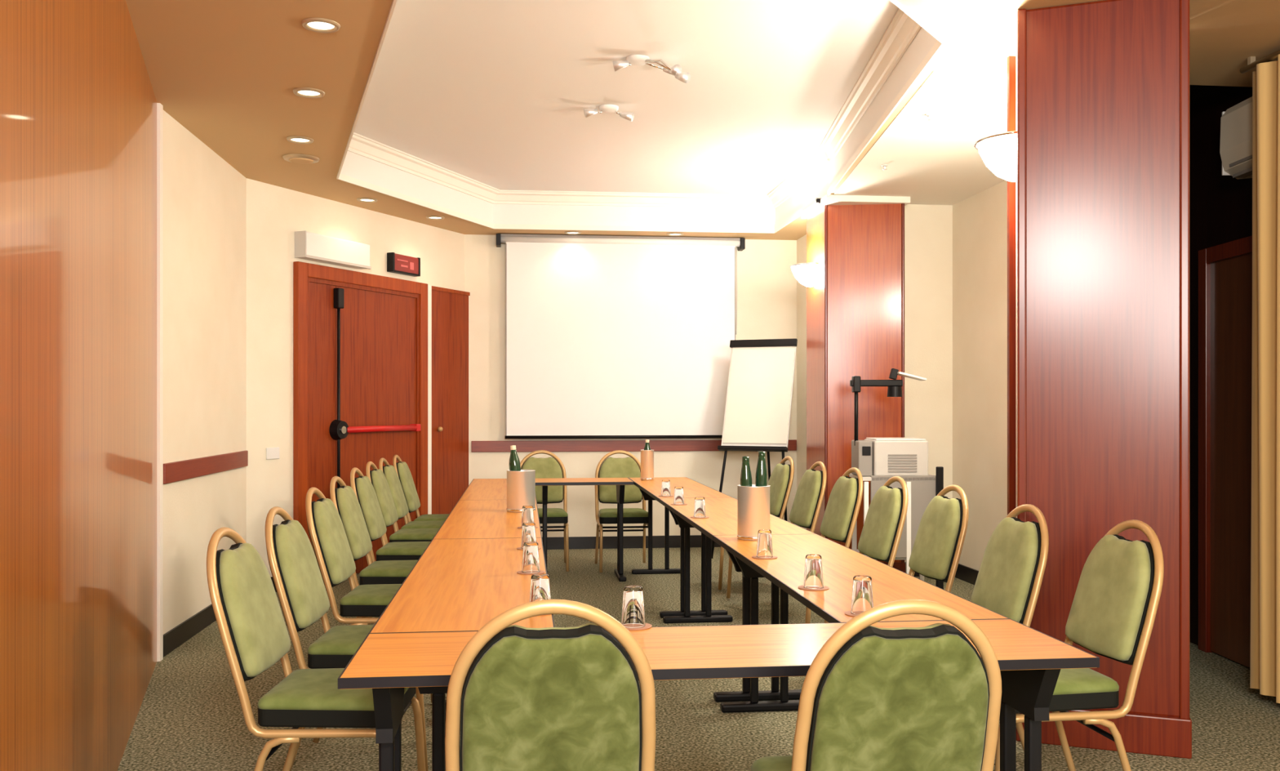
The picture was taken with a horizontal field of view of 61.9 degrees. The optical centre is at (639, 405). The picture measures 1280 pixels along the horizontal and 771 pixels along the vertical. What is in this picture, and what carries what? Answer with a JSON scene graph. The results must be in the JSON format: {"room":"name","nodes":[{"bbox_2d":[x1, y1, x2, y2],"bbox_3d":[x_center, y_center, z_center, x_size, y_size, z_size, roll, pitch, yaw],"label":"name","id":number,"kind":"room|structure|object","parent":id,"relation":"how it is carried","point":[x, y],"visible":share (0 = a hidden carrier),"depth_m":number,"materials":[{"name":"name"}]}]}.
{"room":"conference room","nodes":[
{"label":"conference room","id":0,"kind":"room"},
{"bbox_2d":[0,0,156,770],"bbox_3d":[-1.377,-0.120,2.387,0.060,2.840,6.447,0,0,-20],"label":"wall partition","id":1,"kind":"structure","parent":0,"point":[78,102],"depth_m":2.88,"materials":[{"name":"brown wood"}]},
{"bbox_2d":[156,102,163,661],"bbox_3d":[-2.469,-0.120,5.446,0.050,2.840,0.045,0,0,-6],"label":"trim","id":2,"kind":"structure","parent":1,"relation":"attached to","point":[159,106],"depth_m":5.43,"materials":[{"name":"white paint"}]},
{"bbox_2d":[163,110,246,634],"bbox_3d":[-2.626,-0.275,6.331,0.120,3.150,1.760,0,0,-6],"label":"wall","id":3,"kind":"structure","parent":0,"point":[205,197],"depth_m":6.17,"materials":[{"name":"paint"}]},
{"bbox_2d":[163,603,216,657],"bbox_3d":[-2.561,1.245,6.343,0.012,0.110,1.750,0,0,-6],"label":"baseboard","id":4,"kind":"structure","parent":3,"relation":"attached to","point":[185,630],"depth_m":5.92,"materials":[{"name":"black"}]},
{"bbox_2d":[163,450,248,484],"bbox_3d":[-2.556,0.352,6.344,0.022,0.105,1.670,0,0,-6],"label":"trim","id":5,"kind":"structure","parent":3,"relation":"attached to","point":[175,471],"depth_m":6.16,"materials":[{"name":"brown wood"}]},
{"bbox_2d":[246,177,464,577],"bbox_3d":[-2.173,-0.275,8.424,0.120,3.150,2.610,0,0,25],"label":"wall","id":6,"kind":"structure","parent":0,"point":[274,213],"depth_m":7.50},
{"bbox_2d":[266,447,279,458],"bbox_3d":[-2.557,0.330,7.428,0.011,0.080,0.119,0,0,25],"label":"light switch","id":7,"kind":"object","parent":6,"relation":"attached to","point":[271,452],"visible":1,"depth_m":7.42,"materials":[{"name":"white plastic"}]},
{"bbox_2d":[294,230,371,268],"bbox_3d":[-2.274,-1.152,7.935,0.103,0.188,0.722,0,0,25],"label":"box","id":8,"kind":"object","parent":6,"relation":"attached to","point":[308,245],"visible":1,"depth_m":7.84,"materials":[{"name":"white plastic"}]},
{"bbox_2d":[293,261,427,573],"bbox_3d":[-2.112,0.135,8.299,0.094,2.330,1.549,0,0,25],"label":"door","id":9,"kind":"structure","parent":6,"relation":"attached to","point":[360,339],"depth_m":8.20,"materials":[{"name":"brown wood"}]},
{"bbox_2d":[386,252,420,276],"bbox_3d":[-1.932,-1.155,8.729,0.063,0.154,0.365,0,0,25],"label":"exit sign","id":10,"kind":"object","parent":6,"relation":"attached to","point":[400,264],"visible":1,"depth_m":8.68,"materials":[{"name":"red"}]},
{"bbox_2d":[431,285,470,514],"bbox_3d":[-1.641,0.140,9.349,0.076,2.320,0.640,0,0,25],"label":"door","id":11,"kind":"structure","parent":6,"relation":"attached to","point":[450,307],"depth_m":9.33,"materials":[{"name":"brown wood"}]},
{"bbox_2d":[353,0,898,194],"bbox_3d":[0.453,-1.900,3.208,7.600,0.100,13.720,0,0,-6],"label":"ceiling","id":12,"kind":"structure","parent":0,"point":[494,93],"depth_m":6.22,"materials":[{"name":"white"}]},
{"bbox_2d":[583,104,634,121],"bbox_3d":[-0.193,-1.803,6.603,0.312,0.093,0.124,0,0,-6],"label":"ceiling spotlight","id":13,"kind":"object","parent":12,"relation":"attached to","point":[603,108],"visible":1,"depth_m":6.58,"materials":[{"name":"white plastic"}]},
{"bbox_2d":[612,54,690,83],"bbox_3d":[0.087,-1.756,5.663,0.448,0.185,0.223,0,0,25],"label":"ceiling spotlight","id":14,"kind":"object","parent":12,"relation":"attached to","point":[675,70],"visible":1,"depth_m":5.63,"materials":[{"name":"white plastic"}]},
{"bbox_2d":[464,234,796,537],"bbox_3d":[-0.081,-0.275,9.810,3.220,3.150,0.120,0,0,-6],"label":"wall","id":15,"kind":"structure","parent":0,"point":[766,284],"depth_m":9.71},
{"bbox_2d":[427,284,431,514],"bbox_3d":[-1.800,0.140,9.040,0.044,2.320,0.051,0,0,25],"label":"door frame","id":16,"kind":"structure","parent":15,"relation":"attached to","point":[429,287],"depth_m":9.03,"materials":[{"name":"white paint"}]},
{"bbox_2d":[496,233,745,438],"bbox_3d":[-0.168,-0.619,9.669,2.250,1.826,0.140,0,0,-6],"label":"projection screen","id":17,"kind":"object","parent":15,"relation":"attached to","point":[606,336],"visible":0.94,"depth_m":9.64,"materials":[{"name":"white fabric"}]},
{"bbox_2d":[542,534,720,549],"bbox_3d":[-0.048,1.245,9.746,3.030,0.110,0.014,0,0,-6],"label":"baseboard","id":18,"kind":"structure","parent":15,"relation":"attached to","point":[629,541],"depth_m":9.72,"materials":[{"name":"black"}]},
{"bbox_2d":[471,439,796,452],"bbox_3d":[-0.031,0.365,9.744,2.985,0.100,0.022,0,0,-6],"label":"trim","id":19,"kind":"structure","parent":15,"relation":"attached to","point":[556,445],"depth_m":9.69,"materials":[{"name":"brown wood"}]},
{"bbox_2d":[117,546,1279,770],"bbox_3d":[0.441,1.350,3.318,8.000,0.100,13.900,0,0,-6],"label":"floor","id":20,"kind":"structure","parent":0,"point":[190,717],"depth_m":4.49,"materials":[{"name":"carpet"}]},
{"bbox_2d":[206,527,426,770],"bbox_3d":[-0.976,0.831,3.230,0.598,0.926,0.419,0,0,-1],"label":"banquet chair","id":21,"kind":"object","parent":20,"relation":"on","point":[251,625],"visible":0.9,"depth_m":3.07,"materials":[{"name":"green fabric"}]},
{"bbox_2d":[265,506,428,770],"bbox_3d":[-1.044,0.831,3.904,0.598,0.926,0.419,0,0,-2],"label":"banquet chair","id":22,"kind":"object","parent":20,"relation":"on","point":[300,588],"visible":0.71,"depth_m":3.75,"materials":[{"name":"green fabric"}]},
{"bbox_2d":[305,487,432,702],"bbox_3d":[-1.192,0.831,4.829,0.598,0.926,0.419,0,0,-2],"label":"banquet chair","id":23,"kind":"object","parent":20,"relation":"on","point":[331,548],"visible":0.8,"depth_m":4.67,"materials":[{"name":"green fabric"}]},
{"bbox_2d":[329,475,417,624],"bbox_3d":[-1.308,0.831,5.598,0.598,0.926,0.419,0,0,-2],"label":"banquet chair","id":24,"kind":"object","parent":20,"relation":"on","point":[344,499],"visible":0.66,"depth_m":5.46,"materials":[{"name":"green fabric"}]},
{"bbox_2d":[350,466,430,617],"bbox_3d":[-1.418,0.831,6.384,0.598,0.926,0.419,0,0,-2],"label":"banquet chair","id":25,"kind":"object","parent":20,"relation":"on","point":[362,486],"visible":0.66,"depth_m":6.24,"materials":[{"name":"green fabric"}]},
{"bbox_2d":[365,461,439,543],"bbox_3d":[-1.506,0.831,7.087,0.598,0.926,0.419,0,0,-2],"label":"banquet chair","id":26,"kind":"object","parent":20,"relation":"on","point":[376,476],"visible":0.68,"depth_m":6.96,"materials":[{"name":"green fabric"}]},
{"bbox_2d":[378,457,444,529],"bbox_3d":[-1.541,0.831,7.574,0.598,0.926,0.419,0,0,-2],"label":"banquet chair","id":27,"kind":"object","parent":20,"relation":"on","point":[389,472],"visible":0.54,"depth_m":7.47,"materials":[{"name":"green fabric"}]},
{"bbox_2d":[392,454,449,522],"bbox_3d":[-1.553,0.831,8.048,0.598,0.926,0.419,0,0,-2],"label":"banquet chair","id":28,"kind":"object","parent":20,"relation":"on","point":[406,478],"visible":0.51,"depth_m":7.92,"materials":[{"name":"green fabric"}]},
{"bbox_2d":[368,537,555,770],"bbox_3d":[-0.543,0.930,3.580,0.459,0.740,1.865,0,0,-6],"label":"conference table","id":29,"kind":"object","parent":20,"relation":"on","point":[455,584],"visible":0.55,"depth_m":3.17,"materials":[{"name":"brown wood"}]},
{"bbox_2d":[516,569,545,574],"bbox_3d":[-0.366,0.558,3.583,0.096,0.003,0.096,0,0,-6],"label":"coaster","id":30,"kind":"object","parent":29,"relation":"on","point":[541,571],"visible":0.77,"depth_m":3.56,"materials":[{"name":"brown paper"}]},
{"bbox_2d":[521,541,540,573],"bbox_3d":[-0.366,0.508,3.583,0.062,0.098,0.062,0,0,-6],"label":"water glass","id":31,"kind":"object","parent":30,"relation":"on","point":[531,560],"visible":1,"depth_m":3.56,"materials":[{"name":"white"}]},
{"bbox_3d":[-0.436,0.558,4.182,0.096,0.003,0.096,0,0,-6],"label":"coaster","id":32,"kind":"object","parent":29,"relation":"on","visible":0},
{"bbox_2d":[520,521,536,548],"bbox_3d":[-0.436,0.508,4.182,0.062,0.098,0.062,0,0,-6],"label":"water glass","id":33,"kind":"object","parent":32,"relation":"on","point":[528,533],"visible":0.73,"depth_m":4.16,"materials":[{"name":"white"}]},
{"bbox_3d":[-0.271,0.558,2.896,0.096,0.003,0.096,0,0,-6],"label":"coaster","id":34,"kind":"object","parent":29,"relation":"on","visible":0},
{"bbox_2d":[529,573,551,601],"bbox_3d":[-0.271,0.508,2.896,0.062,0.098,0.062,0,0,-6],"label":"water glass","id":35,"kind":"object","parent":34,"relation":"on","point":[540,582],"visible":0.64,"depth_m":2.87,"materials":[{"name":"white"}]},
{"bbox_2d":[432,499,542,706],"bbox_3d":[-0.747,0.930,5.437,0.459,0.740,1.865,0,0,-6],"label":"conference table","id":36,"kind":"object","parent":20,"relation":"on","point":[468,518],"visible":0.3,"depth_m":5.17,"materials":[{"name":"brown wood"}]},
{"bbox_2d":[506,469,535,512],"bbox_3d":[-0.632,0.451,5.667,0.156,0.218,0.156,0,0,-6],"label":"ice bucket","id":37,"kind":"object","parent":36,"relation":"on","point":[521,485],"visible":0.82,"depth_m":5.60,"materials":[{"name":"silver metal"}]},
{"bbox_2d":[509,444,520,471],"bbox_3d":[-0.655,0.379,5.665,0.081,0.339,0.060,0,0,-6],"label":"water bottle","id":38,"kind":"object","parent":37,"relation":"in","point":[514,462],"visible":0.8,"depth_m":5.64,"materials":[{"name":"green"}]},
{"bbox_3d":[-0.515,0.558,4.895,0.096,0.003,0.096,0,0,-6],"label":"coaster","id":39,"kind":"object","parent":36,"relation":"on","visible":0},
{"bbox_2d":[520,505,533,527],"bbox_3d":[-0.515,0.508,4.895,0.062,0.098,0.062,0,0,-6],"label":"water glass","id":40,"kind":"object","parent":39,"relation":"on","point":[527,513],"visible":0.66,"depth_m":4.87,"materials":[{"name":"white"}]},
{"bbox_2d":[459,478,536,499],"bbox_3d":[-0.950,0.930,7.294,0.459,0.740,1.865,0,0,-6],"label":"conference table","id":41,"kind":"object","parent":20,"relation":"on","point":[478,488],"visible":0.05,"depth_m":7.07,"materials":[{"name":"brown wood"}]},
{"bbox_2d":[520,449,568,571],"bbox_3d":[-0.789,0.831,8.575,0.419,0.926,0.598,0,0,-6],"label":"banquet chair","id":42,"kind":"object","parent":20,"relation":"on","point":[553,467],"visible":0.7,"depth_m":8.74,"materials":[{"name":"green fabric"}]},
{"bbox_2d":[444,599,656,770],"bbox_3d":[-0.197,0.831,2.315,0.419,0.926,0.598,0,0,-6],"label":"banquet chair","id":43,"kind":"object","parent":20,"relation":"on","point":[548,698],"visible":1,"depth_m":2.06,"materials":[{"name":"fabric"}]},
{"bbox_2d":[535,477,633,581],"bbox_3d":[-0.433,0.930,8.058,0.730,0.740,0.459,0,0,-6],"label":"conference table","id":44,"kind":"object","parent":20,"relation":"on","point":[620,482],"visible":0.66,"depth_m":7.98,"materials":[{"name":"brown wood"}]},
{"bbox_2d":[595,449,648,572],"bbox_3d":[-0.141,0.831,8.575,0.419,0.926,0.598,0,0,-6],"label":"banquet chair","id":45,"kind":"object","parent":20,"relation":"on","point":[627,467],"visible":0.87,"depth_m":8.71,"materials":[{"name":"green fabric"}]},
{"bbox_2d":[628,476,731,617],"bbox_3d":[0.238,0.930,7.424,0.459,0.740,1.865,0,0,-6],"label":"conference table","id":46,"kind":"object","parent":20,"relation":"on","point":[651,490],"visible":0.58,"depth_m":7.35,"materials":[{"name":"brown wood"}]},
{"bbox_2d":[640,449,654,479],"bbox_3d":[0.055,0.446,8.048,0.106,0.228,0.106,0,0,-6],"label":"ice bucket","id":47,"kind":"object","parent":46,"relation":"on","point":[646,455],"visible":1,"depth_m":8.00,"materials":[{"name":"silver metal"}]},
{"bbox_3d":[0.161,0.558,6.613,0.096,0.003,0.096,0,0,-6],"label":"coaster","id":48,"kind":"object","parent":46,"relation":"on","visible":0},
{"bbox_2d":[661,479,671,495],"bbox_3d":[0.161,0.508,6.613,0.062,0.098,0.062,0,0,-6],"label":"water glass","id":49,"kind":"object","parent":48,"relation":"on","point":[665,488],"visible":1,"depth_m":6.59,"materials":[{"name":"white"}]},
{"bbox_2d":[337,618,1099,770],"bbox_3d":[0.177,0.930,2.499,1.654,0.740,0.435,0,0,-6],"label":"conference table","id":50,"kind":"object","parent":20,"relation":"on","point":[1030,660],"visible":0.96,"depth_m":2.46,"materials":[{"name":"brown wood"}]},
{"bbox_2d":[625,622,652,630],"bbox_3d":[-0.017,0.558,2.705,0.096,0.003,0.096,0,0,-6],"label":"coaster","id":51,"kind":"object","parent":50,"relation":"on","point":[647,625],"visible":0.35,"depth_m":2.67,"materials":[{"name":"brown paper"}]},
{"bbox_2d":[621,585,645,627],"bbox_3d":[-0.017,0.508,2.705,0.062,0.098,0.062,0,0,-6],"label":"water glass","id":52,"kind":"object","parent":51,"relation":"on","point":[633,608],"visible":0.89,"depth_m":2.68,"materials":[{"name":"clear"}]},
{"bbox_2d":[658,497,815,702],"bbox_3d":[0.441,0.930,5.567,0.459,0.740,1.865,0,0,-6],"label":"conference table","id":53,"kind":"object","parent":20,"relation":"on","point":[722,512],"visible":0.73,"depth_m":5.21,"materials":[{"name":"brown wood"}]},
{"bbox_2d":[690,515,709,518],"bbox_3d":[0.300,0.558,5.350,0.096,0.003,0.096,0,0,-6],"label":"coaster","id":54,"kind":"object","parent":53,"relation":"on","point":[691,516],"visible":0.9,"depth_m":5.33,"materials":[{"name":"brown paper"}]},
{"bbox_2d":[693,496,706,517],"bbox_3d":[0.300,0.508,5.350,0.062,0.098,0.062,0,0,-6],"label":"water glass","id":55,"kind":"object","parent":54,"relation":"on","point":[700,504],"visible":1,"depth_m":5.33,"materials":[{"name":"white"}]},
{"bbox_3d":[0.221,0.558,6.055,0.096,0.003,0.096,0,0,-6],"label":"coaster","id":56,"kind":"object","parent":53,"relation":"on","visible":0},
{"bbox_2d":[673,486,684,504],"bbox_3d":[0.221,0.508,6.055,0.062,0.098,0.062,0,0,-6],"label":"water glass","id":57,"kind":"object","parent":56,"relation":"on","point":[678,491],"visible":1,"depth_m":6.03,"materials":[{"name":"white"}]},
{"bbox_2d":[711,337,797,558],"bbox_3d":[1.055,0.357,9.240,0.684,1.871,0.782,0,0,23],"label":"flip chart","id":58,"kind":"object","parent":20,"relation":"on","point":[759,393],"visible":0.87,"depth_m":9.13,"materials":[{"name":"paper"}]},
{"bbox_2d":[717,444,787,451],"bbox_3d":[0.946,0.360,8.982,0.600,0.046,0.062,0,0,23],"label":"tray","id":59,"kind":"object","parent":58,"relation":"on","point":[721,447],"depth_m":8.96,"materials":[{"name":"black metal"}]},
{"bbox_2d":[718,456,794,589],"bbox_3d":[0.804,0.831,7.736,0.598,0.926,0.419,0,0,-11],"label":"banquet chair","id":60,"kind":"object","parent":20,"relation":"on","point":[780,481],"visible":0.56,"depth_m":7.63,"materials":[{"name":"green fabric"}]},
{"bbox_2d":[726,461,826,598],"bbox_3d":[0.911,0.831,7.020,0.598,0.926,0.419,0,0,-11],"label":"banquet chair","id":61,"kind":"object","parent":20,"relation":"on","point":[808,499],"visible":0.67,"depth_m":6.97,"materials":[{"name":"green fabric"}]},
{"bbox_2d":[820,466,862,547],"bbox_3d":[1.001,0.831,6.317,0.598,0.926,0.419,0,0,-11],"label":"banquet chair","id":62,"kind":"object","parent":20,"relation":"on","point":[843,504],"visible":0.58,"depth_m":6.25,"materials":[{"name":"green fabric"}]},
{"bbox_2d":[806,203,905,572],"bbox_3d":[1.639,-0.095,8.170,0.588,2.790,0.709,0,0,-6],"label":"column","id":63,"kind":"structure","parent":20,"relation":"on","point":[855,301],"depth_m":7.91,"materials":[{"name":"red wood"}]},
{"bbox_2d":[789,262,818,286],"bbox_3d":[1.239,-0.998,8.204,0.178,0.165,0.354,0,0,-6],"label":"wall sconce","id":64,"kind":"object","parent":63,"relation":"attached to","point":[806,273],"visible":1,"depth_m":8.11,"materials":[{"name":"white"}]},
{"bbox_2d":[804,475,908,623],"bbox_3d":[1.068,0.831,5.536,0.598,0.926,0.419,0,0,-10],"label":"banquet chair","id":65,"kind":"object","parent":20,"relation":"on","point":[883,525],"visible":0.56,"depth_m":5.47,"materials":[{"name":"green fabric"}]},
{"bbox_2d":[712,533,1009,712],"bbox_3d":[0.645,0.930,3.711,0.459,0.740,1.865,0,0,-6],"label":"conference table","id":66,"kind":"object","parent":20,"relation":"on","point":[840,563],"visible":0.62,"depth_m":3.65,"materials":[{"name":"brown wood"}]},
{"bbox_2d":[737,484,769,540],"bbox_3d":[0.479,0.447,4.493,0.142,0.225,0.142,0,0,-6],"label":"ice bucket","id":67,"kind":"object","parent":66,"relation":"on","point":[753,502],"visible":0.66,"depth_m":4.43,"materials":[{"name":"silver metal"}]},
{"bbox_2d":[740,455,751,486],"bbox_3d":[0.448,0.379,4.485,0.050,0.337,0.050,-1,0,-6],"label":"water bottle","id":68,"kind":"object","parent":67,"relation":"in","point":[745,475],"visible":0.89,"depth_m":4.47,"materials":[{"name":"green"}]},
{"bbox_2d":[755,450,767,486],"bbox_3d":[0.511,0.369,4.502,0.050,0.357,0.050,1,0,-6],"label":"water bottle","id":69,"kind":"object","parent":67,"relation":"in","point":[761,476],"visible":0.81,"depth_m":4.49,"materials":[{"name":"green"}]},
{"bbox_2d":[751,555,777,559],"bbox_3d":[0.460,0.558,3.939,0.096,0.003,0.096,0,0,-6],"label":"coaster","id":70,"kind":"object","parent":66,"relation":"on","point":[754,556],"visible":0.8,"depth_m":3.90,"materials":[{"name":"brown paper"}]},
{"bbox_2d":[755,528,773,557],"bbox_3d":[0.460,0.508,3.939,0.062,0.098,0.062,0,0,-6],"label":"water glass","id":71,"kind":"object","parent":70,"relation":"on","point":[764,546],"visible":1,"depth_m":3.92,"materials":[{"name":"white"}]},
{"bbox_2d":[797,585,829,590],"bbox_3d":[0.533,0.558,3.276,0.096,0.003,0.096,0,0,-6],"label":"coaster","id":72,"kind":"object","parent":66,"relation":"on","point":[801,587],"visible":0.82,"depth_m":3.25,"materials":[{"name":"brown paper"}]},
{"bbox_2d":[803,554,823,588],"bbox_3d":[0.533,0.508,3.276,0.062,0.098,0.062,0,0,-6],"label":"water glass","id":73,"kind":"object","parent":72,"relation":"on","point":[813,572],"visible":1,"depth_m":3.25,"materials":[{"name":"white"}]},
{"bbox_2d":[844,610,857,616],"bbox_3d":[0.598,0.558,2.867,0.096,0.003,0.096,0,0,-6],"label":"coaster","id":74,"kind":"object","parent":66,"relation":"on","point":[847,612],"visible":0.25,"depth_m":2.86,"materials":[{"name":"brown paper"}]},
{"bbox_2d":[850,574,873,614],"bbox_3d":[0.598,0.508,2.867,0.062,0.098,0.062,0,0,-6],"label":"water glass","id":75,"kind":"object","parent":74,"relation":"on","point":[862,600],"visible":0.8,"depth_m":2.85,"materials":[{"name":"clear"}]},
{"bbox_2d":[751,599,1001,770],"bbox_3d":[0.486,0.831,2.315,0.419,0.926,0.598,0,0,-6],"label":"banquet chair","id":76,"kind":"object","parent":20,"relation":"on","point":[873,698],"visible":1,"depth_m":2.06,"materials":[{"name":"green fabric"}]},
{"bbox_2d":[848,466,943,589],"bbox_3d":[1.726,0.850,7.223,0.530,0.900,0.455,0,0,0],"label":"trolley","id":77,"kind":"object","parent":20,"relation":"on","point":[922,489],"visible":0.26,"depth_m":7.03,"materials":[{"name":"grey"}]},
{"bbox_2d":[851,548,906,559],"bbox_3d":[1.726,1.010,7.256,0.530,0.020,0.390,0,0,0],"label":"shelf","id":78,"kind":"object","parent":77,"relation":"attached to","point":[897,557],"depth_m":7.06,"materials":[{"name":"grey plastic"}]},
{"bbox_2d":[849,368,928,475],"bbox_3d":[1.669,0.108,7.228,0.494,0.722,0.346,0,0,0],"label":"projector","id":79,"kind":"object","parent":77,"relation":"on","point":[871,455],"visible":1,"depth_m":7.07,"materials":[{"name":"grey plastic"}]},
{"bbox_2d":[888,453,916,471],"bbox_3d":[1.737,0.380,7.058,0.190,0.118,0.006,0,0,0],"label":"vent grille","id":80,"kind":"object","parent":79,"relation":"attached to","point":[896,462],"depth_m":7.06,"materials":[{"name":"grey"}]},
{"bbox_2d":[888,368,926,380],"bbox_3d":[1.802,-0.211,7.189,0.242,0.083,0.158,0,0,-6],"label":"mirror","id":81,"kind":"object","parent":79,"relation":"attached to","point":[894,372],"depth_m":7.17,"materials":[{"name":"white metal"}]},
{"bbox_2d":[848,472,933,480],"bbox_3d":[1.726,0.482,7.241,0.530,0.025,0.420,0,0,0],"label":"shelf","id":82,"kind":"object","parent":77,"relation":"attached to","point":[930,477],"depth_m":7.03,"materials":[{"name":"grey plastic"}]},
{"bbox_2d":[824,484,968,622],"bbox_3d":[1.186,0.831,4.922,0.598,0.926,0.419,0,0,-10],"label":"banquet chair","id":83,"kind":"object","parent":20,"relation":"on","point":[935,553],"visible":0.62,"depth_m":4.87,"materials":[{"name":"green fabric"}]},
{"bbox_2d":[970,503,1048,751],"bbox_3d":[1.174,0.831,3.949,0.598,0.926,0.419,0,0,-8],"label":"banquet chair","id":84,"kind":"object","parent":20,"relation":"on","point":[1008,583],"visible":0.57,"depth_m":3.88,"materials":[{"name":"green fabric"}]},
{"bbox_2d":[1007,55,1015,515],"bbox_3d":[1.639,-0.120,4.707,0.030,2.840,0.020,0,0,-6],"label":"trim","id":85,"kind":"structure","parent":20,"relation":"on","point":[1011,60],"depth_m":4.70,"materials":[{"name":"red wood"}]},
{"bbox_2d":[1015,56,1017,517],"bbox_3d":[1.689,-0.120,4.720,0.072,2.840,0.025,0,0,-6],"label":"trim","id":86,"kind":"structure","parent":20,"relation":"on","point":[1015,56],"depth_m":4.70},
{"bbox_2d":[995,519,1164,770],"bbox_3d":[1.318,0.831,3.404,0.598,0.926,0.419,0,0,-7],"label":"banquet chair","id":87,"kind":"object","parent":20,"relation":"on","point":[1113,612],"visible":0.83,"depth_m":3.29,"materials":[{"name":"green fabric"}]},
{"bbox_2d":[1016,0,1191,758],"bbox_3d":[1.819,-0.120,4.233,0.612,2.840,0.438,0,0,20],"label":"column","id":88,"kind":"structure","parent":20,"relation":"on","point":[1103,86],"depth_m":4.03,"materials":[{"name":"red wood"}]},
{"bbox_2d":[973,130,1017,181],"bbox_3d":[1.481,-1.012,4.436,0.178,0.165,0.354,0,0,20],"label":"wall sconce","id":89,"kind":"object","parent":88,"relation":"attached to","point":[998,153],"visible":0.85,"depth_m":4.33,"materials":[{"name":"white"}]},
{"bbox_2d":[125,0,1279,239],"bbox_3d":[0.460,-1.693,3.144,7.400,0.314,13.550,0,0,-6],"label":"ceiling","id":90,"kind":"structure","parent":0,"point":[228,72],"depth_m":5.40,"materials":[{"name":"brown"}]},
{"bbox_2d":[286,135,313,143],"bbox_3d":[-1.962,-1.534,6.161,0.152,0.009,0.152,0,0,-6],"label":"recessed light","id":91,"kind":"object","parent":90,"relation":"in","point":[295,139],"visible":1,"depth_m":6.15,"materials":[{"name":"beige"}]},
{"bbox_2d":[282,153,319,164],"bbox_3d":[-2.104,-1.528,6.625,0.220,0.022,0.220,0,0,-6],"label":"ceiling vent","id":92,"kind":"object","parent":90,"relation":"in","point":[293,157],"visible":1,"depth_m":6.58,"materials":[{"name":"beige"}]},
{"bbox_2d":[293,87,324,97],"bbox_3d":[-1.624,-1.534,5.233,0.152,0.009,0.152,0,0,-6],"label":"recessed light","id":93,"kind":"object","parent":90,"relation":"in","point":[308,92],"visible":1,"depth_m":5.23,"materials":[{"name":"beige"}]},
{"bbox_2d":[297,90,319,95],"bbox_3d":[-1.624,-1.536,5.233,0.103,0.002,0.103,0,0,-13],"label":"diffuser","id":94,"kind":"object","parent":93,"relation":"attached to","point":[300,92],"depth_m":5.24,"materials":[{"name":"white"}]},
{"bbox_2d":[301,17,340,32],"bbox_3d":[-1.288,-1.534,4.306,0.152,0.009,0.152,0,0,-6],"label":"recessed light","id":95,"kind":"object","parent":90,"relation":"in","point":[315,24],"visible":1,"depth_m":4.30,"materials":[{"name":"beige"}]},
{"bbox_2d":[307,22,334,29],"bbox_3d":[-1.288,-1.536,4.306,0.103,0.002,0.103,0,0,26],"label":"diffuser","id":96,"kind":"object","parent":95,"relation":"attached to","point":[311,25],"depth_m":4.31,"materials":[{"name":"white"}]},
{"bbox_2d":[356,197,377,202],"bbox_3d":[-2.035,-1.534,7.960,0.152,0.009,0.152,0,0,-6],"label":"recessed light","id":97,"kind":"object","parent":90,"relation":"in","point":[360,199],"visible":1,"depth_m":7.95,"materials":[{"name":"beige"}]},
{"bbox_2d":[347,8,921,208],"bbox_3d":[-0.145,-1.797,5.769,3.467,0.104,7.098,0,0,-6],"label":"trim","id":98,"kind":"structure","parent":90,"relation":"attached to","point":[902,29],"depth_m":8.17,"materials":[{"name":"white paint"}]},
{"bbox_2d":[336,0,945,233],"bbox_3d":[-0.145,-1.549,5.769,3.467,0.042,7.098,0,0,-6],"label":"trim","id":99,"kind":"structure","parent":90,"relation":"attached to","point":[940,42],"depth_m":7.62,"materials":[{"name":"white paint"}]},
{"bbox_2d":[1240,49,1279,702],"bbox_3d":[2.797,-0.145,3.878,0.099,2.790,1.800,0,0,-6],"label":"curtain","id":100,"kind":"object","parent":90,"relation":"hanging from","point":[1264,673],"visible":1,"depth_m":4.60,"materials":[{"name":"brown fabric"}]},
{"bbox_2d":[796,234,806,528],"bbox_3d":[1.601,-0.275,9.204,0.130,3.150,1.450,0,0,-6],"label":"wall","id":101,"kind":"structure","parent":0,"point":[802,242],"depth_m":9.76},
{"bbox_2d":[904,204,952,561],"bbox_3d":[2.148,-0.275,8.203,0.740,3.150,0.120,0,0,-6],"label":"wall","id":102,"kind":"structure","parent":0,"point":[928,228],"depth_m":8.15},
{"bbox_2d":[800,194,910,218],"bbox_3d":[1.634,-1.515,8.162,0.630,0.050,0.730,0,0,-6],"label":"trim","id":103,"kind":"structure","parent":102,"relation":"attached to","point":[832,199],"depth_m":7.82,"materials":[{"name":"white paint"}]},
{"bbox_2d":[952,180,1007,570],"bbox_3d":[2.527,-0.275,7.541,0.130,3.150,1.280,0,0,-6],"label":"wall","id":104,"kind":"structure","parent":0,"point":[980,220],"depth_m":7.68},
{"bbox_2d":[955,563,978,584],"bbox_3d":[2.455,1.245,7.535,0.015,0.110,1.245,0,0,-6],"label":"baseboard","id":105,"kind":"structure","parent":104,"relation":"attached to","point":[967,574],"depth_m":7.87,"materials":[{"name":"black"}]},
{"bbox_2d":[1189,84,1252,667],"bbox_3d":[3.082,-0.275,5.281,0.120,3.150,3.061,0,0,0],"label":"wall","id":106,"kind":"structure","parent":0,"point":[1220,206],"depth_m":5.77,"materials":[{"name":"brown wood"}]},
{"bbox_2d":[1198,235,1252,667],"bbox_3d":[2.998,0.235,5.169,0.044,2.130,1.060,0,0,0],"label":"door","id":107,"kind":"structure","parent":106,"relation":"in","point":[1224,269],"depth_m":5.47,"materials":[{"name":"red wood"}]},
{"bbox_2d":[1219,96,1252,178],"bbox_3d":[2.914,-1.267,4.761,0.204,0.346,0.862,0,0,0],"label":"air conditioner","id":108,"kind":"object","parent":106,"relation":"attached to","point":[1236,122],"visible":0.56,"depth_m":5.05,"materials":[{"name":"beige plastic"}]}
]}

